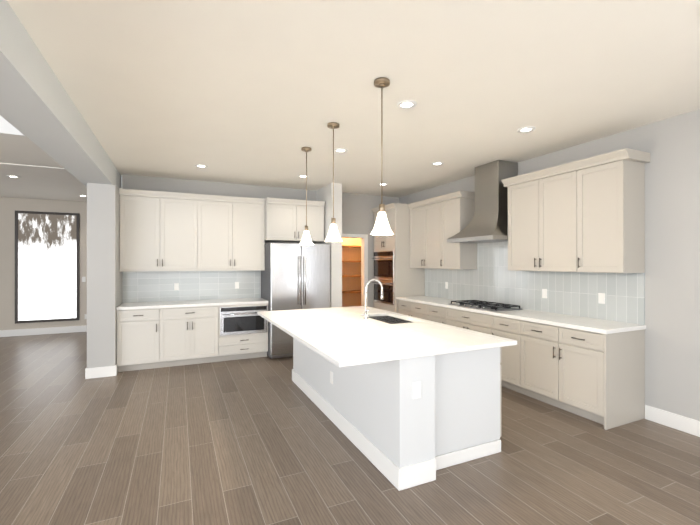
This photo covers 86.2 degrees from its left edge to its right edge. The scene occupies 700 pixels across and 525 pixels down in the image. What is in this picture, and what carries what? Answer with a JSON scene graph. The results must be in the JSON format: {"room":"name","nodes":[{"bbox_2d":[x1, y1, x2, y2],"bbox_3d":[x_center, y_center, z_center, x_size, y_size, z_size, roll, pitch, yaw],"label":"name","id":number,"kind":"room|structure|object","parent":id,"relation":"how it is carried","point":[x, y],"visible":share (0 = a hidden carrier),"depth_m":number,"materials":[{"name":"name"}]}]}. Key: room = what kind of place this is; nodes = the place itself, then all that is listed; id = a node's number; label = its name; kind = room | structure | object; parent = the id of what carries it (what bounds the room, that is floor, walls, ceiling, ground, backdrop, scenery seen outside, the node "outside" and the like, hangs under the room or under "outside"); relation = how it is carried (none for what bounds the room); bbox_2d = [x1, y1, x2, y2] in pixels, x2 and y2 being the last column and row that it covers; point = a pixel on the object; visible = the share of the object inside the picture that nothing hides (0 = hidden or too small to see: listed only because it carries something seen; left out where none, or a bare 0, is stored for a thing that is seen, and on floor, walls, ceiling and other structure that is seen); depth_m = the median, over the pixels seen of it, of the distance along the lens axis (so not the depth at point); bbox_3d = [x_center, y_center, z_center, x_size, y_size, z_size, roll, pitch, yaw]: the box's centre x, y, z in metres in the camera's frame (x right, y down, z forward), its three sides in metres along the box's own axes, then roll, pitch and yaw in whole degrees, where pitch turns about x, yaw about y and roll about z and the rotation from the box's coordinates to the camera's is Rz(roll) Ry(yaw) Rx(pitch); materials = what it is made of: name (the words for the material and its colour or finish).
{"room":"kitchen","nodes":[
{"label":"kitchen","id":0,"kind":"room"},
{"bbox_2d":[0,197,86,329],"bbox_3d":[-7.425,0.095,7.807,6.570,2.920,0.120,0,0,-25],"label":"wall","id":1,"kind":"structure","parent":0,"point":[9,207],"depth_m":7.93,"materials":[{"name":"paint"}]},
{"bbox_2d":[0,325,86,336],"bbox_3d":[-7.483,1.485,7.706,6.380,0.140,0.015,0,0,-25],"label":"baseboard","id":2,"kind":"structure","parent":1,"relation":"attached to","point":[70,329],"depth_m":8.08,"materials":[{"name":"white wood"}]},
{"bbox_2d":[15,211,79,323],"bbox_3d":[-6.552,0.095,8.123,1.120,2.380,0.030,0,0,-25],"label":"window","id":3,"kind":"structure","parent":1,"relation":"in","point":[46,266],"depth_m":8.12,"materials":[{"name":"grey"}]},
{"bbox_2d":[0,133,121,201],"bbox_3d":[-6.802,-1.516,5.349,5.650,0.300,5.110,0,0,-25],"label":"ceiling","id":4,"kind":"structure","parent":0,"point":[34,183],"depth_m":5.95,"materials":[{"name":"paint"}]},
{"bbox_2d":[0,115,24,135],"bbox_3d":[-5.731,-1.528,3.018,5.650,0.320,0.020,0,0,-25],"label":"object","id":5,"kind":"structure","parent":4,"relation":"attached to","point":[6,127],"depth_m":3.97,"materials":[{"name":"white"}]},
{"bbox_2d":[0,163,66,170],"bbox_3d":[-6.395,-1.361,4.463,5.650,0.012,0.140,0,0,-25],"label":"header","id":6,"kind":"object","parent":4,"relation":"attached to","point":[32,166],"depth_m":5.31,"materials":[{"name":"paint"}]},
{"bbox_2d":[122,174,398,307],"bbox_3d":[-1.267,0.095,6.883,5.010,2.920,0.120,0,0,-25],"label":"wall","id":7,"kind":"structure","parent":0,"point":[357,215],"depth_m":6.86,"materials":[{"name":"paint"}]},
{"bbox_2d":[119,188,202,271],"bbox_3d":[-2.933,-0.486,5.858,1.118,1.180,0.348,0,0,-25],"label":"upper cabinet","id":8,"kind":"object","parent":7,"relation":"attached to","point":[167,231],"depth_m":5.69,"materials":[{"name":"grey paint"}]},
{"bbox_2d":[123,270,260,302],"bbox_3d":[-2.550,0.364,6.220,2.115,0.520,0.012,0,0,-25],"label":"tile backsplash","id":9,"kind":"structure","parent":7,"relation":"attached to","point":[148,286],"depth_m":6.17,"materials":[{"name":"white tile"}]},
{"bbox_2d":[174,283,178,289],"bbox_3d":[-2.821,0.394,6.084,0.070,0.116,0.008,0,0,-25],"label":"outlet","id":10,"kind":"object","parent":9,"relation":"attached to","point":[176,286],"depth_m":6.08,"materials":[{"name":"white plastic"}]},
{"bbox_2d":[203,194,266,267],"bbox_3d":[-2.026,-0.486,6.275,1.116,1.180,0.348,0,0,-25],"label":"upper cabinet","id":11,"kind":"object","parent":7,"relation":"attached to","point":[232,225],"depth_m":6.13,"materials":[{"name":"grey paint"}]},
{"bbox_2d":[263,197,324,242],"bbox_3d":[-1.023,-0.726,6.658,1.015,0.700,0.488,0,0,-25],"label":"upper cabinet","id":12,"kind":"object","parent":7,"relation":"attached to","point":[283,220],"depth_m":6.41,"materials":[{"name":"grey paint"}]},
{"bbox_2d":[342,234,367,305],"bbox_3d":[-0.041,0.495,7.435,0.820,2.120,0.138,0,0,-25],"label":"door frame","id":13,"kind":"structure","parent":7,"relation":"attached to","point":[364,259],"depth_m":7.54,"materials":[{"name":"white wood"}]},
{"bbox_2d":[316,183,341,307],"bbox_3d":[-0.388,0.095,6.802,0.200,2.920,0.760,0,0,-25],"label":"wall","id":14,"kind":"structure","parent":0,"point":[325,193],"depth_m":6.47,"materials":[{"name":"white paint"}]},
{"bbox_2d":[0,332,699,524],"bbox_3d":[-2.083,1.602,2.919,12.200,0.100,13.600,0,0,-25],"label":"floor","id":15,"kind":"structure","parent":0,"point":[259,441],"depth_m":2.92,"materials":[{"name":"brown wood"}]},
{"bbox_2d":[86,364,116,378],"bbox_3d":[-3.360,1.483,5.070,0.335,0.140,0.025,0,0,-25],"label":"baseboard","id":16,"kind":"structure","parent":15,"relation":"on","point":[107,371],"depth_m":5.06,"materials":[{"name":"white wood"}]},
{"bbox_2d":[87,183,121,371],"bbox_3d":[-3.543,0.244,5.447,0.325,2.620,0.830,0,0,-25],"label":"column","id":17,"kind":"structure","parent":15,"relation":"on","point":[104,287],"depth_m":5.08,"materials":[{"name":"paint"}]},
{"bbox_2d":[117,306,163,371],"bbox_3d":[-3.113,1.109,5.616,0.590,0.890,0.634,0,0,-25],"label":"base cabinet","id":18,"kind":"object","parent":15,"relation":"on","point":[152,335],"depth_m":5.35,"materials":[{"name":"grey paint"}]},
{"bbox_2d":[164,306,219,366],"bbox_3d":[-2.553,1.109,5.874,0.880,0.890,0.634,0,0,-25],"label":"base cabinet","id":19,"kind":"object","parent":15,"relation":"on","point":[191,333],"depth_m":5.63,"materials":[{"name":"grey paint"}]},
{"bbox_2d":[116,298,267,309],"bbox_3d":[-2.419,0.644,5.933,2.115,0.040,0.638,0,0,-25],"label":"countertop","id":20,"kind":"structure","parent":19,"relation":"on","point":[214,302],"depth_m":5.73,"materials":[{"name":"white stone"}]},
{"bbox_2d":[220,302,267,360],"bbox_3d":[-1.833,1.109,6.204,0.824,0.890,0.634,0,0,-25],"label":"base cabinet","id":21,"kind":"object","parent":15,"relation":"on","point":[243,332],"depth_m":5.94,"materials":[{"name":"grey paint"}]},
{"bbox_2d":[261,243,329,358],"bbox_3d":[-0.943,0.619,6.483,1.015,1.870,0.856,0,0,-25],"label":"fridge","id":22,"kind":"object","parent":15,"relation":"on","point":[294,276],"visible":0.54,"depth_m":6.11,"materials":[{"name":"grey metal"}]},
{"bbox_2d":[342,245,360,292],"bbox_3d":[-0.325,0.556,8.676,2.580,2.000,0.401,0,0,-25],"label":"shelf","id":23,"kind":"object","parent":15,"relation":"on","point":[354,291],"depth_m":8.62,"materials":[{"name":"brown wood"}]},
{"bbox_2d":[292,314,503,490],"bbox_3d":[0.282,1.105,3.962,1.100,0.895,2.632,0,0,-25],"label":"kitchen island","id":24,"kind":"object","parent":15,"relation":"on","point":[379,362],"depth_m":2.89,"materials":[{"name":"white paint"}]},
{"bbox_2d":[330,371,332,383],"bbox_3d":[-0.183,1.132,3.683,0.008,0.116,0.070,0,0,-25],"label":"outlet","id":25,"kind":"object","parent":24,"relation":"attached to","point":[331,373],"depth_m":3.68,"materials":[{"name":"white plastic"}]},
{"bbox_2d":[257,307,468,369],"bbox_3d":[-0.149,0.640,3.764,1.040,0.035,2.660,0,0,-25],"label":"island countertop","id":26,"kind":"structure","parent":24,"relation":"on","point":[342,338],"depth_m":3.10,"materials":[{"name":"white stone"}]},
{"bbox_2d":[413,381,420,398],"bbox_3d":[0.469,0.892,2.612,0.070,0.116,0.008,0,0,-25],"label":"outlet","id":27,"kind":"object","parent":24,"relation":"attached to","point":[416,390],"depth_m":2.61,"materials":[{"name":"white plastic"}]},
{"bbox_2d":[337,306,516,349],"bbox_3d":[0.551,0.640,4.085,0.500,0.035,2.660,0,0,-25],"label":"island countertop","id":28,"kind":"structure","parent":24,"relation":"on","point":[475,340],"depth_m":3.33,"materials":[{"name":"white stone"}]},
{"bbox_2d":[363,279,382,319],"bbox_3d":[0.267,0.401,4.112,0.245,0.441,0.096,0,0,-25],"label":"faucet","id":29,"kind":"object","parent":28,"relation":"on","point":[366,314],"visible":1,"depth_m":4.08,"materials":[{"name":"silver metal"}]},
{"bbox_2d":[371,203,424,312],"bbox_3d":[0.908,0.240,7.276,0.723,2.630,0.840,0,0,-25],"label":"tall cabinet","id":30,"kind":"object","parent":15,"relation":"on","point":[395,275],"visible":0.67,"depth_m":6.90,"materials":[{"name":"grey paint"}]},
{"bbox_2d":[398,300,427,319],"bbox_3d":[1.339,1.109,6.464,0.618,0.890,0.904,0,0,-25],"label":"base cabinet","id":31,"kind":"object","parent":15,"relation":"on","point":[405,307],"depth_m":6.33,"materials":[{"name":"grey paint"}]},
{"bbox_2d":[428,304,447,324],"bbox_3d":[1.601,1.109,5.894,0.618,0.890,0.589,0,0,-25],"label":"base cabinet","id":32,"kind":"object","parent":15,"relation":"on","point":[440,315],"depth_m":5.73,"materials":[{"name":"grey paint"}]},
{"bbox_2d":[448,308,495,335],"bbox_3d":[1.887,1.108,5.271,0.618,0.890,1.018,0,0,-25],"label":"base cabinet","id":33,"kind":"object","parent":15,"relation":"on","point":[475,321],"depth_m":5.04,"materials":[{"name":"grey paint"}]},
{"bbox_2d":[496,316,523,393],"bbox_3d":[2.164,1.108,4.667,0.618,0.890,0.549,0,0,-25],"label":"base cabinet","id":34,"kind":"object","parent":15,"relation":"on","point":[512,357],"depth_m":4.46,"materials":[{"name":"grey paint"}]},
{"bbox_2d":[524,320,645,429],"bbox_3d":[2.442,1.108,4.062,0.618,0.890,1.019,0,0,-25],"label":"base cabinet","id":35,"kind":"object","parent":15,"relation":"on","point":[592,369],"depth_m":3.69,"materials":[{"name":"grey paint"}]},
{"bbox_2d":[396,296,645,335],"bbox_3d":[1.888,0.643,5.245,0.638,0.040,3.660,0,0,-25],"label":"countertop","id":36,"kind":"structure","parent":35,"relation":"on","point":[605,327],"depth_m":4.16,"materials":[{"name":"white stone"}]},
{"bbox_2d":[450,300,521,310],"bbox_3d":[1.879,0.597,5.268,0.490,0.051,0.910,0,0,-25],"label":"cooktop","id":37,"kind":"object","parent":36,"relation":"in","point":[483,305],"visible":1,"depth_m":5.13,"materials":[{"name":"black metal"}]},
{"bbox_2d":[342,238,360,306],"bbox_3d":[-0.430,0.096,8.906,2.800,2.920,0.100,0,0,-25],"label":"wall","id":38,"kind":"structure","parent":0,"point":[351,268],"depth_m":9.05,"materials":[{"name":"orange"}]},
{"bbox_2d":[7,0,699,197],"bbox_3d":[0.783,-1.433,2.323,5.330,0.130,10.120,0,0,-25],"label":"ceiling","id":39,"kind":"structure","parent":0,"point":[256,92],"depth_m":2.80,"materials":[{"name":"paint"}]},
{"bbox_2d":[0,0,120,188],"bbox_3d":[-1.648,-1.219,1.206,0.360,0.300,10.120,0,0,-25],"label":"beam","id":40,"kind":"structure","parent":39,"relation":"attached to","point":[39,109],"depth_m":2.76,"materials":[{"name":"grey paint"}]},
{"bbox_2d":[195,164,207,167],"bbox_3d":[-2.103,-1.362,5.289,0.170,0.007,0.170,0,0,-25],"label":"recessed light","id":41,"kind":"object","parent":39,"relation":"in","point":[200,166],"visible":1,"depth_m":5.30,"materials":[{"name":"white"}]},
{"bbox_2d":[299,147,313,244],"bbox_3d":[-0.521,-0.789,4.480,0.176,1.154,0.176,0,0,-25],"label":"pendant light","id":42,"kind":"object","parent":39,"relation":"hanging from","point":[306,239],"visible":1,"depth_m":4.46,"materials":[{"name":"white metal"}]},
{"bbox_2d":[325,122,341,241],"bbox_3d":[-0.164,-0.790,3.703,0.176,1.154,0.176,0,0,-25],"label":"pendant light","id":43,"kind":"object","parent":39,"relation":"hanging from","point":[333,235],"visible":1,"depth_m":3.67,"materials":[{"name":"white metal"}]},
{"bbox_2d":[334,148,347,152],"bbox_3d":[-0.114,-1.363,4.552,0.170,0.007,0.170,0,0,-25],"label":"recessed light","id":44,"kind":"object","parent":39,"relation":"in","point":[340,150],"visible":0.98,"depth_m":4.55,"materials":[{"name":"white"}]},
{"bbox_2d":[371,77,392,234],"bbox_3d":[0.240,-0.790,2.822,0.176,1.154,0.176,0,0,-25],"label":"pendant light","id":45,"kind":"object","parent":39,"relation":"hanging from","point":[381,226],"visible":1,"depth_m":2.80,"materials":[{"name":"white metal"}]},
{"bbox_2d":[397,100,416,108],"bbox_3d":[0.491,-1.363,3.234,0.170,0.007,0.170,0,0,-25],"label":"recessed light","id":46,"kind":"object","parent":39,"relation":"in","point":[407,104],"visible":0.98,"depth_m":3.23,"materials":[{"name":"white glass"}]},
{"bbox_2d":[431,162,443,164],"bbox_3d":[1.204,-1.362,5.157,0.170,0.007,0.170,0,0,-25],"label":"recessed light","id":47,"kind":"object","parent":39,"relation":"in","point":[437,163],"visible":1,"depth_m":5.15,"materials":[{"name":"white glass"}]},
{"bbox_2d":[517,126,535,132],"bbox_3d":[1.809,-1.363,3.839,0.170,0.007,0.170,0,0,-25],"label":"recessed light","id":48,"kind":"object","parent":39,"relation":"in","point":[526,129],"visible":1,"depth_m":3.84,"materials":[{"name":"white"}]},
{"bbox_2d":[399,109,699,420],"bbox_3d":[3.151,0.092,3.409,0.120,2.920,10.120,0,0,-25],"label":"wall","id":49,"kind":"structure","parent":0,"point":[671,145],"depth_m":3.55,"materials":[{"name":"paint"}]},
{"bbox_2d":[407,196,442,267],"bbox_3d":[1.457,-0.486,6.532,0.348,1.180,0.963,0,0,-25],"label":"upper cabinet","id":50,"kind":"object","parent":49,"relation":"attached to","point":[426,216],"depth_m":6.41,"materials":[{"name":"grey paint"}]},
{"bbox_2d":[443,192,476,268],"bbox_3d":[1.715,-0.486,5.970,0.348,1.180,0.512,0,0,-25],"label":"upper cabinet","id":51,"kind":"object","parent":49,"relation":"attached to","point":[458,207],"depth_m":5.77,"materials":[{"name":"grey paint"}]},
{"bbox_2d":[447,160,517,243],"bbox_3d":[1.896,-0.828,5.277,0.598,1.070,0.895,0,0,-25],"label":"range hood","id":52,"kind":"object","parent":49,"relation":"attached to","point":[488,223],"visible":0.71,"depth_m":5.07,"materials":[{"name":"silver metal"}]},
{"bbox_2d":[425,242,644,324],"bbox_3d":[2.171,0.088,5.383,0.012,1.070,3.645,0,0,-25],"label":"tile backsplash","id":53,"kind":"structure","parent":49,"relation":"attached to","point":[491,278],"depth_m":4.78,"materials":[{"name":"white tile"}]},
{"bbox_2d":[542,289,546,297],"bbox_3d":[2.459,0.393,4.731,0.008,0.116,0.070,0,0,-25],"label":"outlet","id":54,"kind":"object","parent":53,"relation":"attached to","point":[544,291],"depth_m":4.73,"materials":[{"name":"white plastic"}]},
{"bbox_2d":[598,293,604,303],"bbox_3d":[2.751,0.393,4.095,0.008,0.116,0.070,0,0,-25],"label":"outlet","id":55,"kind":"object","parent":53,"relation":"attached to","point":[601,298],"depth_m":4.09,"materials":[{"name":"white plastic"}]},
{"bbox_2d":[507,160,582,271],"bbox_3d":[2.403,-0.487,4.472,0.348,1.180,0.986,0,0,-25],"label":"upper cabinet","id":56,"kind":"object","parent":49,"relation":"attached to","point":[545,206],"depth_m":4.33,"materials":[{"name":"grey paint"}]},
{"bbox_2d":[583,148,646,272],"bbox_3d":[2.668,-0.487,3.894,0.348,1.180,0.523,0,0,-25],"label":"upper cabinet","id":57,"kind":"object","parent":49,"relation":"attached to","point":[585,214],"depth_m":3.70,"materials":[{"name":"grey paint"}]},
{"bbox_2d":[645,405,699,436],"bbox_3d":[4.067,1.481,1.252,0.015,0.140,5.435,0,0,-25],"label":"baseboard","id":58,"kind":"structure","parent":49,"relation":"attached to","point":[676,421],"depth_m":3.50,"materials":[{"name":"white wood"}]}
]}

